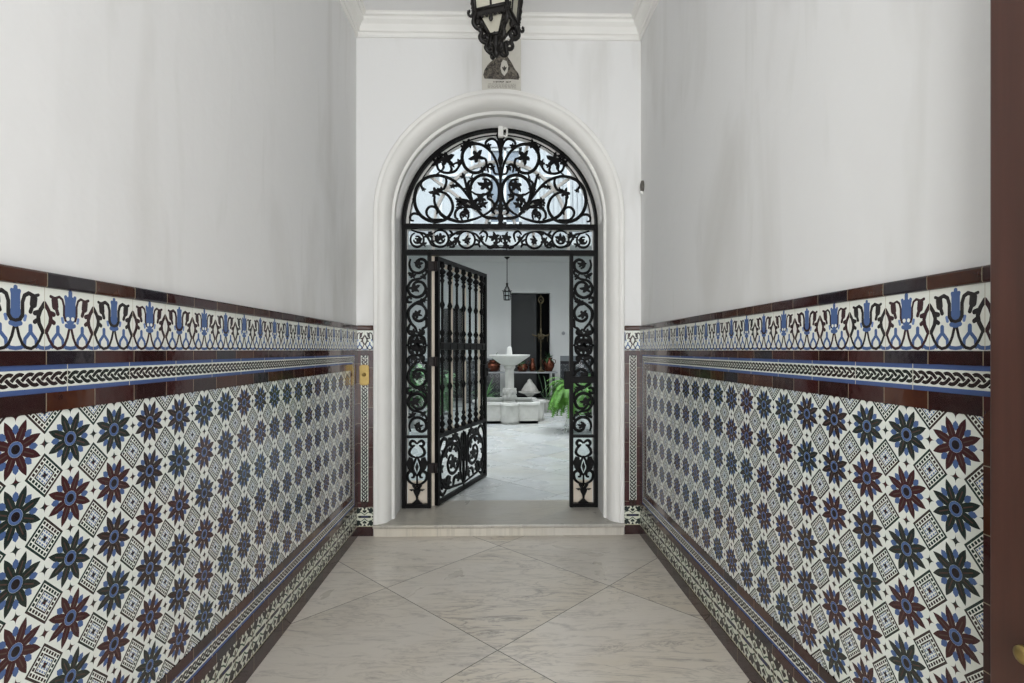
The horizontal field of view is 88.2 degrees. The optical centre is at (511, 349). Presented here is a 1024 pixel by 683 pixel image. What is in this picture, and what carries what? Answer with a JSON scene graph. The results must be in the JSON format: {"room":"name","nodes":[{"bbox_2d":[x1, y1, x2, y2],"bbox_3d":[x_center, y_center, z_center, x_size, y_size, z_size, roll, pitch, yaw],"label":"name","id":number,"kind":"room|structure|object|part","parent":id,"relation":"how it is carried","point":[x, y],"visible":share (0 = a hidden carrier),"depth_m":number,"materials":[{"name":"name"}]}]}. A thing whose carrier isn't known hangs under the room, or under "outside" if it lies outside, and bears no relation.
{"room":"entrance hallway","nodes":[
{"label":"entrance hallway","id":0,"kind":"room"},
{"bbox_2d":[0,0,355,324],"bbox_3d":[-1.241,-0.604,1.183,0.250,4.215,5.620,0,0,-1],"label":"wall","id":1,"kind":"structure","parent":0,"point":[204,149],"depth_m":1.83,"materials":[{"name":"paint"}]},
{"bbox_2d":[0,264,357,682],"bbox_3d":[-1.108,0.609,1.186,0.017,1.590,5.620,0,0,-1],"label":"dado","id":2,"kind":"object","parent":1,"relation":"attached to","point":[179,473],"visible":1,"depth_m":1.68,"materials":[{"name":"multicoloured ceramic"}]},
{"bbox_2d":[339,0,658,40],"bbox_3d":[-0.034,-2.438,1.210,2.165,0.147,5.620,0,0,-1],"label":"crown molding","id":3,"kind":"structure","parent":1,"relation":"attached to","point":[364,23],"depth_m":3.96,"materials":[{"name":"white paint"}]},
{"bbox_2d":[444,294,548,397],"bbox_3d":[-0.411,-0.291,13.894,4.000,3.210,1.400,0,0,-1],"label":"wall","id":4,"kind":"structure","parent":0,"point":[545,305],"depth_m":14.52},
{"bbox_2d":[246,534,750,682],"bbox_3d":[-0.035,1.504,1.250,2.600,0.200,5.700,0,0,-1],"label":"floor","id":5,"kind":"structure","parent":0,"point":[546,608],"depth_m":2.72,"materials":[{"name":"stone"}]},
{"bbox_2d":[356,38,640,514],"bbox_3d":[-0.102,-1.846,4.319,2.665,6.700,0.600,0,0,-1],"label":"wall","id":6,"kind":"structure","parent":0,"point":[398,80],"depth_m":4.03,"materials":[{"name":"paint"}]},
{"bbox_2d":[357,325,373,535],"bbox_3d":[-1.112,0.609,3.986,0.128,1.590,0.022,0,0,-1],"label":"dado","id":7,"kind":"object","parent":6,"relation":"attached to","point":[364,332],"visible":0.84,"depth_m":3.98,"materials":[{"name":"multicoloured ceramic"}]},
{"bbox_2d":[359,365,368,384],"bbox_3d":[-1.113,0.189,3.968,0.072,0.156,0.025,0,0,-1],"label":"plate","id":8,"kind":"object","parent":7,"relation":"attached to","point":[363,369],"visible":1,"depth_m":3.97,"materials":[{"name":"gold metal"}]},
{"bbox_2d":[373,89,624,524],"bbox_3d":[-0.097,-0.332,4.089,1.902,3.291,0.200,0,0,-1],"label":"trim","id":9,"kind":"structure","parent":6,"relation":"attached to","point":[448,114],"depth_m":4.03,"materials":[{"name":"white paint"}]},
{"bbox_2d":[402,128,597,508],"bbox_3d":[-0.096,-0.272,4.415,1.640,3.172,0.064,0,0,-1],"label":"door frame","id":10,"kind":"structure","parent":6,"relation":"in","point":[570,378],"depth_m":4.41,"materials":[{"name":"black metal"}]},
{"bbox_3d":[-0.792,1.016,4.404,0.188,0.542,0.020,0,0,-1],"label":"urn panel","id":11,"kind":"part","parent":10,"relation":"part of","materials":[{"name":"black metal"}]},
{"bbox_3d":[-0.794,-0.040,4.404,0.192,1.463,0.017,0,0,-1],"label":"rinceau panel","id":12,"kind":"part","parent":10,"relation":"part of","materials":[{"name":"black metal"}]},
{"bbox_2d":[428,463,433,472],"bbox_3d":[-0.671,0.984,4.404,0.046,0.075,0.056,0,0,-1],"label":"hinge","id":13,"kind":"object","parent":10,"relation":"attached to","point":[430,465],"depth_m":4.38,"materials":[{"name":"metal"}]},
{"bbox_2d":[428,357,433,365],"bbox_3d":[-0.671,0.096,4.404,0.046,0.075,0.056,0,0,-1],"label":"hinge","id":14,"kind":"object","parent":10,"relation":"attached to","point":[430,359],"depth_m":4.38,"materials":[{"name":"metal"}]},
{"bbox_2d":[428,261,433,270],"bbox_3d":[-0.671,-0.699,4.404,0.046,0.075,0.056,0,0,-1],"label":"hinge","id":15,"kind":"object","parent":10,"relation":"attached to","point":[430,263],"depth_m":4.38,"materials":[{"name":"metal"}]},
{"bbox_2d":[433,256,490,505],"bbox_3d":[-0.439,0.259,4.930,0.136,2.086,1.168,0,0,19],"label":"iron gate","id":16,"kind":"object","parent":10,"relation":"attached to","point":[479,346],"visible":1,"depth_m":4.80,"materials":[{"name":"black metal"}]},
{"bbox_3d":[-0.455,0.995,4.938,0.022,0.546,1.052,0,0,19],"label":"scroll panel","id":17,"kind":"part","parent":16,"relation":"part of","materials":[{"name":"black metal"}]},
{"bbox_3d":[-0.454,-0.033,4.943,0.052,0.064,1.010,0,0,19],"label":"rail","id":18,"kind":"part","parent":16,"relation":"part of","materials":[{"name":"black metal"}]},
{"bbox_2d":[498,126,507,137],"bbox_3d":[-0.073,-1.825,4.373,0.083,0.131,0.044,0,0,-1],"label":"sensor","id":19,"kind":"object","parent":10,"relation":"attached to","point":[500,128],"visible":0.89,"depth_m":4.35,"materials":[{"name":"white plastic"}]},
{"bbox_3d":[0.600,1.016,4.434,0.188,0.542,0.020,0,0,-1],"label":"urn panel","id":20,"kind":"part","parent":10,"relation":"part of","materials":[{"name":"black metal"}]},
{"bbox_3d":[0.602,-0.040,4.434,0.192,1.463,0.017,0,0,-1],"label":"rinceau panel","id":21,"kind":"part","parent":10,"relation":"part of","materials":[{"name":"black metal"}]},
{"bbox_2d":[406,133,593,505],"bbox_3d":[-0.098,-0.268,4.494,1.624,3.164,0.040,0,0,-1],"label":"iron grille","id":22,"kind":"structure","parent":6,"relation":"in","point":[577,496],"depth_m":4.47,"materials":[{"name":"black metal"}]},
{"bbox_2d":[482,39,520,90],"bbox_3d":[-0.080,-2.165,4.009,0.296,0.394,0.020,0,0,-1],"label":"plaque","id":23,"kind":"object","parent":6,"relation":"attached to","point":[498,73],"visible":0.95,"depth_m":4.00,"materials":[{"name":"ceramic"}]},
{"bbox_3d":[-0.058,-2.138,4.001,0.060,0.124,0.001,0,0,-1],"label":"pale panel","id":24,"kind":"part","parent":23,"relation":"part of","materials":[{"name":"ceramic"}]},
{"bbox_2d":[624,326,639,533],"bbox_3d":[0.922,0.609,4.030,0.128,1.590,0.022,0,0,-1],"label":"dado","id":25,"kind":"object","parent":6,"relation":"attached to","point":[632,333],"visible":0.88,"depth_m":4.03,"materials":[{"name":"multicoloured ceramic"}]},
{"bbox_2d":[373,500,624,536],"bbox_3d":[-0.102,1.384,4.344,1.902,0.140,0.750,0,0,-1],"label":"step","id":26,"kind":"structure","parent":0,"point":[455,517],"depth_m":4.07,"materials":[{"name":"stone"}]},
{"bbox_2d":[363,0,635,13],"bbox_3d":[-0.035,-2.611,1.260,2.665,0.200,5.720,0,0,-1],"label":"ceiling","id":27,"kind":"structure","parent":0,"point":[559,6],"depth_m":3.85,"materials":[{"name":"white paint"}]},
{"bbox_2d":[467,0,524,59],"bbox_3d":[-0.076,-1.974,2.599,0.242,1.074,0.242,0,0,19],"label":"lantern","id":28,"kind":"object","parent":27,"relation":"hanging from","point":[497,20],"visible":1,"depth_m":2.56,"materials":[{"name":"metal"}]},
{"bbox_3d":[-0.076,-1.847,2.599,0.234,0.629,0.236,0,0,19],"label":"frame","id":29,"kind":"part","parent":28,"relation":"part of","materials":[{"name":"metal"}]},
{"bbox_2d":[409,398,591,500],"bbox_3d":[-0.217,1.459,9.607,7.800,0.291,9.980,0,0,-1],"label":"floor","id":30,"kind":"structure","parent":0,"point":[525,461],"depth_m":6.39,"materials":[{"name":"stone"}]},
{"bbox_2d":[409,364,425,427],"bbox_3d":[-1.716,0.773,8.931,0.833,1.082,0.834,0,0,-1],"label":"leafy plant","id":31,"kind":"object","parent":30,"relation":"on","point":[417,382],"visible":0.23,"depth_m":8.81,"materials":[{"name":"green plant"}]},
{"bbox_3d":[-1.704,1.144,8.965,0.400,0.340,0.394,0,0,-1],"label":"pot","id":32,"kind":"part","parent":31,"relation":"part of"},
{"bbox_2d":[417,366,459,436],"bbox_3d":[-1.150,0.776,8.091,0.665,1.075,0.770,0,0,-17],"label":"leafy plant","id":33,"kind":"object","parent":30,"relation":"on","point":[446,379],"visible":0.18,"depth_m":7.98,"materials":[{"name":"green plant"}]},
{"bbox_3d":[-1.104,1.144,8.078,0.400,0.340,0.394,0,0,-1],"label":"pot","id":34,"kind":"part","parent":33,"relation":"part of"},
{"bbox_2d":[466,379,501,398],"bbox_3d":[-0.517,0.901,10.982,1.166,0.826,1.096,0,0,-1],"label":"spiky plant","id":35,"kind":"object","parent":30,"relation":"on","point":[490,389],"visible":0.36,"depth_m":10.96,"materials":[{"name":"green plant"}]},
{"bbox_2d":[472,347,546,424],"bbox_3d":[-0.046,0.625,9.901,1.391,1.378,1.391,0,0,-1],"label":"fountain","id":36,"kind":"object","parent":30,"relation":"on","point":[508,409],"visible":0.91,"depth_m":9.43,"materials":[{"name":"stone"}]},
{"bbox_2d":[489,354,529,365],"bbox_3d":[-0.046,0.190,9.901,0.764,0.208,0.764,0,0,-1],"label":"bowl","id":37,"kind":"object","parent":36,"relation":"on","point":[504,359],"depth_m":9.68,"materials":[{"name":"stone"}]},
{"bbox_2d":[473,371,557,396],"bbox_3d":[0.074,0.913,12.555,1.990,0.802,0.400,0,0,-1],"label":"console table","id":38,"kind":"object","parent":30,"relation":"on","point":[552,372],"visible":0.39,"depth_m":12.54,"materials":[{"name":"stone"}]},
{"bbox_2d":[487,352,500,371],"bbox_3d":[-0.430,0.282,12.586,0.354,0.460,0.443,0,0,22],"label":"copper pot","id":39,"kind":"object","parent":38,"relation":"on","point":[493,365],"visible":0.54,"depth_m":12.42,"materials":[{"name":"brown metal"}]},
{"bbox_2d":[517,361,528,371],"bbox_3d":[0.234,0.386,12.540,0.290,0.253,0.371,0,0,12],"label":"copper pot","id":40,"kind":"object","parent":38,"relation":"on","point":[521,367],"visible":0.93,"depth_m":12.46,"materials":[{"name":"brown metal"}]},
{"bbox_2d":[527,358,535,370],"bbox_3d":[0.487,0.357,12.648,0.183,0.310,0.169,0,0,39],"label":"jug","id":41,"kind":"object","parent":38,"relation":"on","point":[532,365],"visible":1,"depth_m":12.59,"materials":[{"name":"brown ceramic"}]},
{"bbox_2d":[532,295,549,371],"bbox_3d":[0.681,-0.394,12.458,0.320,1.812,0.320,0,0,-24],"label":"oil lamp","id":42,"kind":"object","parent":38,"relation":"on","point":[540,336],"visible":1,"depth_m":12.45,"materials":[{"name":"gold metal"}]},
{"bbox_2d":[542,353,555,371],"bbox_3d":[0.868,0.266,12.629,0.364,0.492,0.334,0,0,-1],"label":"urn","id":43,"kind":"object","parent":38,"relation":"on","point":[548,364],"visible":1,"depth_m":12.56,"materials":[{"name":"brown metal"}]},
{"bbox_2d":[519,379,540,396],"bbox_3d":[0.420,0.999,12.512,0.530,0.630,0.530,0,0,-1],"label":"finial","id":44,"kind":"object","parent":30,"relation":"on","point":[529,388],"visible":0.81,"depth_m":12.39,"materials":[{"name":"stone"}]},
{"bbox_2d":[535,367,553,412],"bbox_3d":[0.969,0.808,11.005,0.918,1.012,1.095,0,0,17],"label":"spiky plant","id":45,"kind":"object","parent":30,"relation":"on","point":[546,405],"visible":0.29,"depth_m":11.03,"materials":[{"name":"green plant"}]},
{"bbox_3d":[0.730,1.184,11.119,0.260,0.260,0.256,0,0,-1],"label":"pot","id":46,"kind":"part","parent":45,"relation":"part of","materials":[{"name":"ceramic"}]},
{"bbox_2d":[542,375,591,432],"bbox_3d":[1.021,0.853,8.530,1.068,0.930,0.989,0,0,-1],"label":"fern plant","id":47,"kind":"object","parent":30,"relation":"on","point":[559,400],"visible":0.52,"depth_m":8.29,"materials":[{"name":"green plant"}]},
{"bbox_2d":[409,262,591,399],"bbox_3d":[-0.293,-0.441,13.097,7.200,3.510,0.200,0,0,-1],"label":"wall","id":48,"kind":"structure","parent":0,"point":[497,273],"depth_m":13.00,"materials":[{"name":"white paint"}]},
{"bbox_2d":[410,356,591,403],"bbox_3d":[-0.291,0.729,12.991,7.200,1.170,0.012,0,0,-1],"label":"dado","id":49,"kind":"object","parent":48,"relation":"attached to","point":[564,360],"visible":0.1,"depth_m":12.98,"materials":[{"name":"tile"}]},
{"bbox_2d":[511,294,535,395],"bbox_3d":[0.296,-0.046,13.150,0.620,2.700,0.040,0,0,-1],"label":"door","id":50,"kind":"structure","parent":48,"relation":"in","point":[523,306],"depth_m":13.13,"materials":[{"name":"black wood"}]},
{"bbox_2d":[500,283,559,398],"bbox_3d":[0.447,-0.166,12.985,1.476,2.960,0.055,0,0,-1],"label":"trim","id":51,"kind":"structure","parent":48,"relation":"attached to","point":[553,289],"depth_m":12.97,"materials":[{"name":"white paint"}]},
{"bbox_2d":[409,236,591,261],"bbox_3d":[-0.270,-2.256,12.047,7.200,0.180,2.300,0,0,-1],"label":"ceiling","id":52,"kind":"structure","parent":0,"point":[488,242],"depth_m":11.38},
{"bbox_2d":[502,257,511,300],"bbox_3d":[-0.115,-1.661,12.300,0.239,1.009,0.209,0,0,-1],"label":"lantern","id":53,"kind":"object","parent":52,"relation":"hanging from","point":[507,258],"visible":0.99,"depth_m":12.28,"materials":[{"name":"metal"}]},
{"bbox_2d":[409,139,591,236],"bbox_3d":[-0.247,-3.771,10.997,7.200,2.850,0.200,0,0,-1],"label":"wall","id":54,"kind":"structure","parent":0,"point":[531,153],"depth_m":10.90,"materials":[{"name":"white paint"}]},
{"bbox_2d":[411,146,472,223],"bbox_3d":[-1.472,-3.421,10.970,1.350,1.750,0.100,0,0,-1],"label":"window","id":55,"kind":"structure","parent":54,"relation":"in","point":[423,199],"depth_m":10.97,"materials":[{"name":"clear glass"}]},
{"bbox_3d":[-1.472,-3.421,10.970,1.350,1.750,0.100,0,0,-1],"label":"frame","id":56,"kind":"part","parent":55,"relation":"part of","materials":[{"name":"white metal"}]},
{"bbox_2d":[488,148,521,223],"bbox_3d":[-0.147,-3.396,10.999,0.700,1.600,0.100,0,0,-1],"label":"window","id":57,"kind":"structure","parent":54,"relation":"in","point":[515,153],"depth_m":10.99,"materials":[{"name":"clear glass"}]},
{"bbox_2d":[536,148,589,223],"bbox_3d":[1.177,-3.421,11.028,1.350,1.750,0.100,0,0,-1],"label":"window","id":58,"kind":"structure","parent":54,"relation":"in","point":[576,200],"depth_m":11.00,"materials":[{"name":"clear glass"}]},
{"bbox_3d":[1.177,-3.421,11.028,1.350,1.750,0.100,0,0,-1],"label":"frame","id":59,"kind":"part","parent":58,"relation":"part of","materials":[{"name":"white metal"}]},
{"bbox_2d":[472,397,546,424],"bbox_3d":[-0.046,1.125,9.901,1.391,0.378,1.391,0,0,-1],"label":"basin","id":60,"kind":"object","parent":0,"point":[500,410],"depth_m":9.41,"materials":[{"name":"stone"}]},
{"bbox_2d":[519,391,540,396],"bbox_3d":[0.420,1.149,12.512,0.530,0.330,0.530,0,0,-1],"label":"bowl","id":61,"kind":"object","parent":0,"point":[528,393],"depth_m":12.34,"materials":[{"name":"stone"}]},
{"bbox_2d":[641,0,989,324],"bbox_3d":[1.173,-0.604,1.236,0.250,4.215,5.620,0,0,-1],"label":"wall","id":62,"kind":"structure","parent":0,"point":[791,149],"depth_m":1.84,"materials":[{"name":"paint"}]},
{"bbox_2d":[640,180,643,193],"bbox_3d":[0.976,-1.225,3.972,0.025,0.102,0.047,0,0,-1],"label":"wall sensor","id":63,"kind":"object","parent":62,"relation":"attached to","point":[642,181],"visible":1,"depth_m":3.96,"materials":[{"name":"grey plastic"}]},
{"bbox_2d":[639,265,989,682],"bbox_3d":[1.040,0.609,1.233,0.017,1.590,5.620,0,0,-1],"label":"dado","id":64,"kind":"object","parent":62,"relation":"attached to","point":[815,469],"visible":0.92,"depth_m":1.70,"materials":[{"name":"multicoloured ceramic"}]},
{"bbox_2d":[990,0,1023,682],"bbox_3d":[0.951,-0.166,0.485,0.083,3.100,1.100,0,0,-1],"label":"door","id":65,"kind":"structure","parent":62,"relation":"in","point":[1006,16],"depth_m":1.00,"materials":[{"name":"brown wood"}]},
{"bbox_3d":[0.918,0.542,0.938,0.038,0.034,0.033,0,0,-1],"label":"knob","id":66,"kind":"part","parent":65,"relation":"part of","materials":[{"name":"gold metal"}]}
]}

